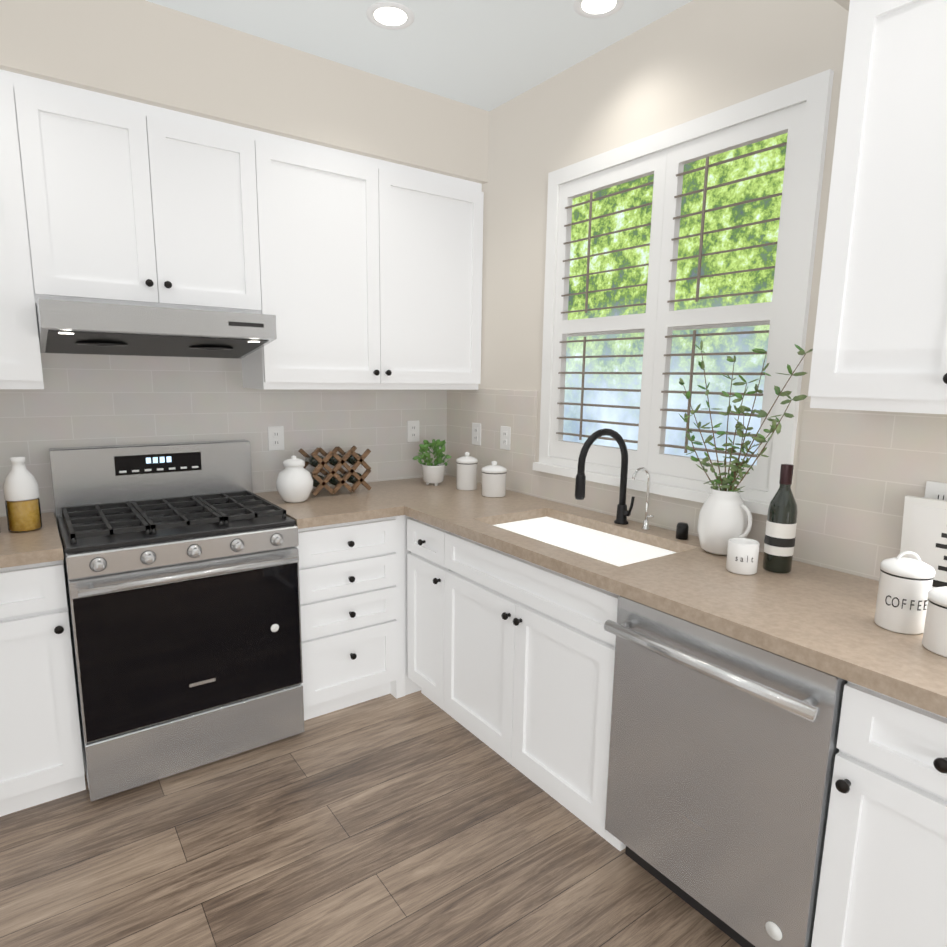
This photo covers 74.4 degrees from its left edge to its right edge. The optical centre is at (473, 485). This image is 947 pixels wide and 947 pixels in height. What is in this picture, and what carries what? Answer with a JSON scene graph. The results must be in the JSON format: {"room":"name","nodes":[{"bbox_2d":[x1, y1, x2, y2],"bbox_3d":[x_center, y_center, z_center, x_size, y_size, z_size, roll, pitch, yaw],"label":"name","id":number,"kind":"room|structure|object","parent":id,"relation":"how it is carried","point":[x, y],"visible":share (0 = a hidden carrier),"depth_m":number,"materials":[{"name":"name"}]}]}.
{"room":"kitchen","nodes":[
{"label":"kitchen","id":0,"kind":"room"},
{"bbox_2d":[0,690,741,946],"bbox_3d":[0.163,1.382,0.843,3.170,0.060,5.440,-6,12,-35],"label":"floor","id":1,"kind":"structure","parent":0,"point":[417,819],"depth_m":1.93,"materials":[{"name":"brown wood"}]},
{"bbox_2d":[0,560,85,816],"bbox_3d":[-1.924,0.668,2.027,1.035,0.875,0.641,-6,12,-35],"label":"base cabinet","id":2,"kind":"object","parent":1,"relation":"on","point":[41,757],"visible":1,"depth_m":2.04,"materials":[{"name":"white wood"}]},
{"bbox_2d":[0,512,63,567],"bbox_3d":[-1.918,0.216,1.950,1.036,0.039,0.635,-6,12,-35],"label":"countertop","id":3,"kind":"structure","parent":2,"relation":"on","point":[40,545],"depth_m":2.03,"materials":[{"name":"beige stone"}]},
{"bbox_2d":[3,457,41,531],"bbox_3d":[-1.587,0.027,2.192,0.102,0.259,0.102,-6,12,-35],"label":"oil bottle","id":4,"kind":"object","parent":3,"relation":"on","point":[21,497],"visible":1,"depth_m":2.17,"materials":[{"name":"white ceramic"}]},
{"bbox_2d":[49,439,303,801],"bbox_3d":[-1.166,0.448,2.492,0.756,1.172,0.711,-6,12,-35],"label":"stove","id":5,"kind":"object","parent":1,"relation":"on","point":[181,567],"visible":1,"depth_m":2.29,"materials":[{"name":"silver metal"}]},
{"bbox_2d":[297,515,420,720],"bbox_3d":[-0.427,0.505,3.092,1.113,0.875,0.641,-6,12,-35],"label":"base cabinet","id":6,"kind":"object","parent":1,"relation":"on","point":[353,590],"visible":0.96,"depth_m":2.69,"materials":[{"name":"white wood"}]},
{"bbox_2d":[254,484,407,528],"bbox_3d":[-0.681,0.081,2.831,0.476,0.039,0.635,-6,12,-35],"label":"countertop","id":7,"kind":"structure","parent":6,"relation":"on","point":[344,506],"depth_m":2.70,"materials":[{"name":"beige stone"}]},
{"bbox_2d":[276,455,312,502],"bbox_3d":[-0.792,-0.033,2.763,0.160,0.205,0.160,-6,12,-35],"label":"ginger jar","id":8,"kind":"object","parent":7,"relation":"on","point":[294,482],"visible":1,"depth_m":2.71,"materials":[{"name":"white ceramic"}]},
{"bbox_2d":[299,445,371,495],"bbox_3d":[-0.663,-0.078,2.994,0.298,0.203,0.170,-6,12,-35],"label":"wine rack","id":9,"kind":"object","parent":7,"relation":"on","point":[319,463],"visible":0.83,"depth_m":2.95,"materials":[{"name":"brown wood"}]},
{"bbox_2d":[360,475,946,717],"bbox_3d":[0.418,0.301,2.289,0.635,0.252,2.850,-6,12,-35],"label":"countertop","id":10,"kind":"structure","parent":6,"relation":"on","point":[817,617],"depth_m":1.75,"materials":[{"name":"beige stone"}]},
{"bbox_2d":[413,439,450,485],"bbox_3d":[-0.218,-0.125,3.242,0.212,0.238,0.222,-6,12,-35],"label":"potted herb","id":11,"kind":"object","parent":10,"relation":"on","point":[433,472],"visible":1,"depth_m":3.21,"materials":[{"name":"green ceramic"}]},
{"bbox_2d":[456,452,477,490],"bbox_3d":[-0.033,-0.078,3.135,0.108,0.187,0.108,-6,12,-35],"label":"canister","id":12,"kind":"object","parent":10,"relation":"on","point":[466,478],"visible":0.98,"depth_m":3.10,"materials":[{"name":"white ceramic"}]},
{"bbox_2d":[481,461,506,497],"bbox_3d":[0.098,-0.037,2.975,0.121,0.167,0.121,-6,12,-35],"label":"canister","id":13,"kind":"object","parent":10,"relation":"on","point":[494,479],"visible":1,"depth_m":2.93,"materials":[{"name":"white ceramic"}]},
{"bbox_2d":[575,428,634,524],"bbox_3d":[0.503,-0.027,2.341,0.283,0.376,0.093,-6,12,-35],"label":"faucet","id":14,"kind":"object","parent":10,"relation":"on","point":[623,513],"visible":1,"depth_m":2.36,"materials":[{"name":"black metal"}]},
{"bbox_2d":[632,467,653,529],"bbox_3d":[0.625,0.050,2.309,0.110,0.240,0.046,-6,12,-35],"label":"tap","id":15,"kind":"object","parent":10,"relation":"on","point":[645,524],"visible":1,"depth_m":2.33,"materials":[{"name":"silver metal"}]},
{"bbox_2d":[676,522,688,539],"bbox_3d":[0.745,0.160,2.226,0.042,0.056,0.042,-6,12,-35],"label":"air gap cap","id":16,"kind":"object","parent":10,"relation":"on","point":[682,528],"visible":1,"depth_m":2.21,"materials":[{"name":"black metal"}]},
{"bbox_2d":[726,538,759,574],"bbox_3d":[0.798,0.208,1.852,0.087,0.092,0.086,-6,12,-35],"label":"crock","id":17,"kind":"object","parent":10,"relation":"on","point":[742,555],"visible":1,"depth_m":1.82,"materials":[{"name":"white ceramic"}]},
{"bbox_2d":[679,340,812,555],"bbox_3d":[0.833,-0.107,1.944,0.211,0.682,0.462,-6,12,-35],"label":"vase","id":18,"kind":"object","parent":10,"relation":"on","point":[725,515],"visible":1,"depth_m":1.98,"materials":[{"name":"white ceramic"}]},
{"bbox_2d":[762,464,797,573],"bbox_3d":[0.914,0.094,1.849,0.082,0.320,0.082,-6,12,-35],"label":"wine bottle","id":19,"kind":"object","parent":10,"relation":"on","point":[780,537],"visible":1,"depth_m":1.82,"materials":[{"name":"black glass"}]},
{"bbox_2d":[874,551,934,634],"bbox_3d":[0.994,0.238,1.439,0.104,0.181,0.104,-6,12,-35],"label":"coffee canister","id":20,"kind":"object","parent":10,"relation":"on","point":[905,587],"visible":1,"depth_m":1.41,"materials":[{"name":"white ceramic"}]},
{"bbox_2d":[900,495,946,587],"bbox_3d":[1.256,0.176,1.582,0.044,0.264,0.300,-6,12,-35],"label":"framed print","id":21,"kind":"object","parent":10,"relation":"on","point":[924,533],"visible":0.76,"depth_m":1.64,"materials":[{"name":"white paper"}]},
{"bbox_2d":[922,586,946,656],"bbox_3d":[1.019,0.274,1.314,0.110,0.155,0.110,-6,12,-35],"label":"tea canister","id":22,"kind":"object","parent":10,"relation":"on","point":[934,639],"visible":1,"depth_m":1.31,"materials":[{"name":"white ceramic"}]},
{"bbox_2d":[407,518,457,721],"bbox_3d":[0.023,0.550,2.875,0.641,0.875,0.303,-6,12,-35],"label":"base cabinet","id":23,"kind":"object","parent":1,"relation":"on","point":[426,568],"visible":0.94,"depth_m":2.71,"materials":[{"name":"white wood"}]},
{"bbox_2d":[443,532,625,850],"bbox_3d":[0.378,0.640,2.390,0.641,0.875,0.913,-6,12,-35],"label":"base cabinet","id":24,"kind":"object","parent":1,"relation":"on","point":[529,653],"visible":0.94,"depth_m":2.14,"materials":[{"name":"white wood"}]},
{"bbox_2d":[604,596,847,946],"bbox_3d":[0.800,0.758,1.768,0.688,0.870,0.594,-6,12,-35],"label":"dishwasher","id":25,"kind":"object","parent":1,"relation":"on","point":[723,750],"visible":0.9,"depth_m":1.54,"materials":[{"name":"silver metal"}]},
{"bbox_2d":[811,681,946,946],"bbox_3d":[1.116,0.828,1.383,0.641,0.875,0.396,-6,12,-35],"label":"base cabinet","id":26,"kind":"object","parent":1,"relation":"on","point":[883,879],"visible":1,"depth_m":1.27,"materials":[{"name":"white wood"}]},
{"bbox_2d":[146,0,692,110],"bbox_3d":[0.205,-1.371,0.361,3.170,0.060,5.440,-6,12,-35],"label":"ceiling","id":27,"kind":"structure","parent":0,"point":[488,55],"depth_m":2.34,"materials":[{"name":"white paint"}]},
{"bbox_2d":[0,0,488,183],"bbox_3d":[-1.216,-1.545,2.331,2.930,0.319,0.345,-6,12,-35],"label":"soffit","id":28,"kind":"structure","parent":27,"relation":"attached to","point":[147,52],"depth_m":2.35,"materials":[{"name":"beige paint"}]},
{"bbox_2d":[366,1,414,29],"bbox_3d":[-0.295,-1.670,2.221,0.169,0.006,0.169,-9,14,-44],"label":"recessed light","id":29,"kind":"object","parent":27,"relation":"in","point":[390,15],"depth_m":2.21,"materials":[{"name":"white"}]},
{"bbox_2d":[574,0,623,17],"bbox_3d":[0.427,-1.643,2.128,0.169,0.006,0.169,-8,13,-41],"label":"recessed light","id":30,"kind":"object","parent":27,"relation":"in","point":[585,8],"depth_m":2.15,"materials":[{"name":"white"}]},
{"bbox_2d":[834,0,849,11],"bbox_3d":[1.304,-1.269,1.060,0.357,0.349,1.200,-6,12,-35],"label":"soffit","id":31,"kind":"structure","parent":27,"relation":"attached to","point":[844,4],"depth_m":1.52,"materials":[{"name":"beige paint"}]},
{"bbox_2d":[478,0,848,497],"bbox_3d":[1.421,-0.130,1.483,0.120,2.735,5.200,-6,12,-35],"label":"wall","id":32,"kind":"structure","parent":0,"point":[691,60],"depth_m":2.39,"materials":[{"name":"beige paint"}]},
{"bbox_2d":[533,69,833,514],"bbox_3d":[0.692,-0.630,2.366,0.145,1.295,1.190,-6,12,-35],"label":"window","id":33,"kind":"structure","parent":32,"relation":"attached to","point":[798,112],"depth_m":2.23,"materials":[{"name":"white wood"}]},
{"bbox_2d":[446,389,946,580],"bbox_3d":[0.684,-0.087,2.412,0.010,0.518,2.853,-6,12,-35],"label":"backsplash","id":34,"kind":"structure","parent":32,"relation":"attached to","point":[861,474],"depth_m":1.89,"materials":[{"name":"tile"}]},
{"bbox_2d":[472,423,480,445],"bbox_3d":[0.015,-0.275,3.309,0.008,0.116,0.075,-6,12,-35],"label":"electrical outlet","id":35,"kind":"object","parent":34,"relation":"attached to","point":[476,433],"visible":1,"depth_m":3.30,"materials":[{"name":"white plastic"}]},
{"bbox_2d":[500,426,510,449],"bbox_3d":[0.158,-0.239,3.114,0.008,0.116,0.075,-6,12,-35],"label":"electrical outlet","id":36,"kind":"object","parent":34,"relation":"attached to","point":[505,436],"visible":1,"depth_m":3.11,"materials":[{"name":"white plastic"}]},
{"bbox_2d":[924,481,946,500],"bbox_3d":[1.254,0.054,1.620,0.008,0.116,0.145,-6,12,-35],"label":"electrical outlet","id":37,"kind":"object","parent":34,"relation":"attached to","point":[936,490],"visible":0.4,"depth_m":1.65,"materials":[{"name":"white plastic"}]},
{"bbox_2d":[808,0,946,413],"bbox_3d":[1.177,-0.644,1.329,0.359,0.977,0.677,-6,12,-35],"label":"upper cabinet","id":38,"kind":"object","parent":32,"relation":"attached to","point":[880,340],"visible":1,"depth_m":1.42,"materials":[{"name":"white wood"}]},
{"bbox_3d":[-1.371,-0.390,2.724,3.170,2.735,0.120,-6,12,-35],"label":"wall","id":39,"kind":"structure","parent":0,"visible":0},
{"bbox_2d":[0,69,43,388],"bbox_3d":[-1.987,-0.806,1.893,1.039,1.007,0.359,-6,12,-35],"label":"upper cabinet","id":40,"kind":"object","parent":39,"relation":"attached to","point":[20,362],"visible":1,"depth_m":2.07,"materials":[{"name":"white wood"}]},
{"bbox_2d":[12,72,261,313],"bbox_3d":[-1.254,-1.029,2.388,0.762,0.717,0.359,-6,12,-35],"label":"upper cabinet","id":41,"kind":"object","parent":39,"relation":"attached to","point":[129,202],"visible":0.98,"depth_m":2.24,"materials":[{"name":"white wood"}]},
{"bbox_2d":[36,299,276,358],"bbox_3d":[-1.215,-0.585,2.402,0.756,0.158,0.494,-6,12,-35],"label":"range hood","id":42,"kind":"object","parent":41,"relation":"attached to","point":[75,327],"visible":1,"depth_m":2.24,"materials":[{"name":"silver metal"}]},
{"bbox_2d":[0,353,446,516],"bbox_3d":[-1.334,-0.321,2.684,2.930,0.825,0.008,-6,12,-35],"label":"backsplash","id":43,"kind":"structure","parent":39,"relation":"attached to","point":[82,400],"depth_m":2.76,"materials":[{"name":"tile"}]},
{"bbox_2d":[268,426,283,450],"bbox_3d":[-0.941,-0.227,2.978,0.075,0.116,0.008,-6,12,-35],"label":"electrical outlet","id":44,"kind":"object","parent":43,"relation":"attached to","point":[275,438],"visible":1,"depth_m":2.97,"materials":[{"name":"white plastic"}]},
{"bbox_2d":[407,420,418,441],"bbox_3d":[-0.329,-0.299,3.413,0.075,0.116,0.008,-6,12,-35],"label":"electrical outlet","id":45,"kind":"object","parent":43,"relation":"attached to","point":[412,431],"visible":1,"depth_m":3.41,"materials":[{"name":"white plastic"}]},
{"bbox_2d":[242,129,483,389],"bbox_3d":[-0.495,-0.969,2.955,1.115,1.007,0.359,-6,12,-35],"label":"upper cabinet","id":46,"kind":"object","parent":39,"relation":"attached to","point":[370,273],"visible":1,"depth_m":2.79,"materials":[{"name":"white wood"}]},
{"label":"outside","id":47,"kind":"structure","parent":0,"visible":0},
{"bbox_2d":[563,133,787,464],"bbox_3d":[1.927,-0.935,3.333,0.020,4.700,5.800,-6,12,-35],"label":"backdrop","id":48,"kind":"structure","parent":47,"point":[756,211],"depth_m":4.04,"materials":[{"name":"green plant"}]}
]}

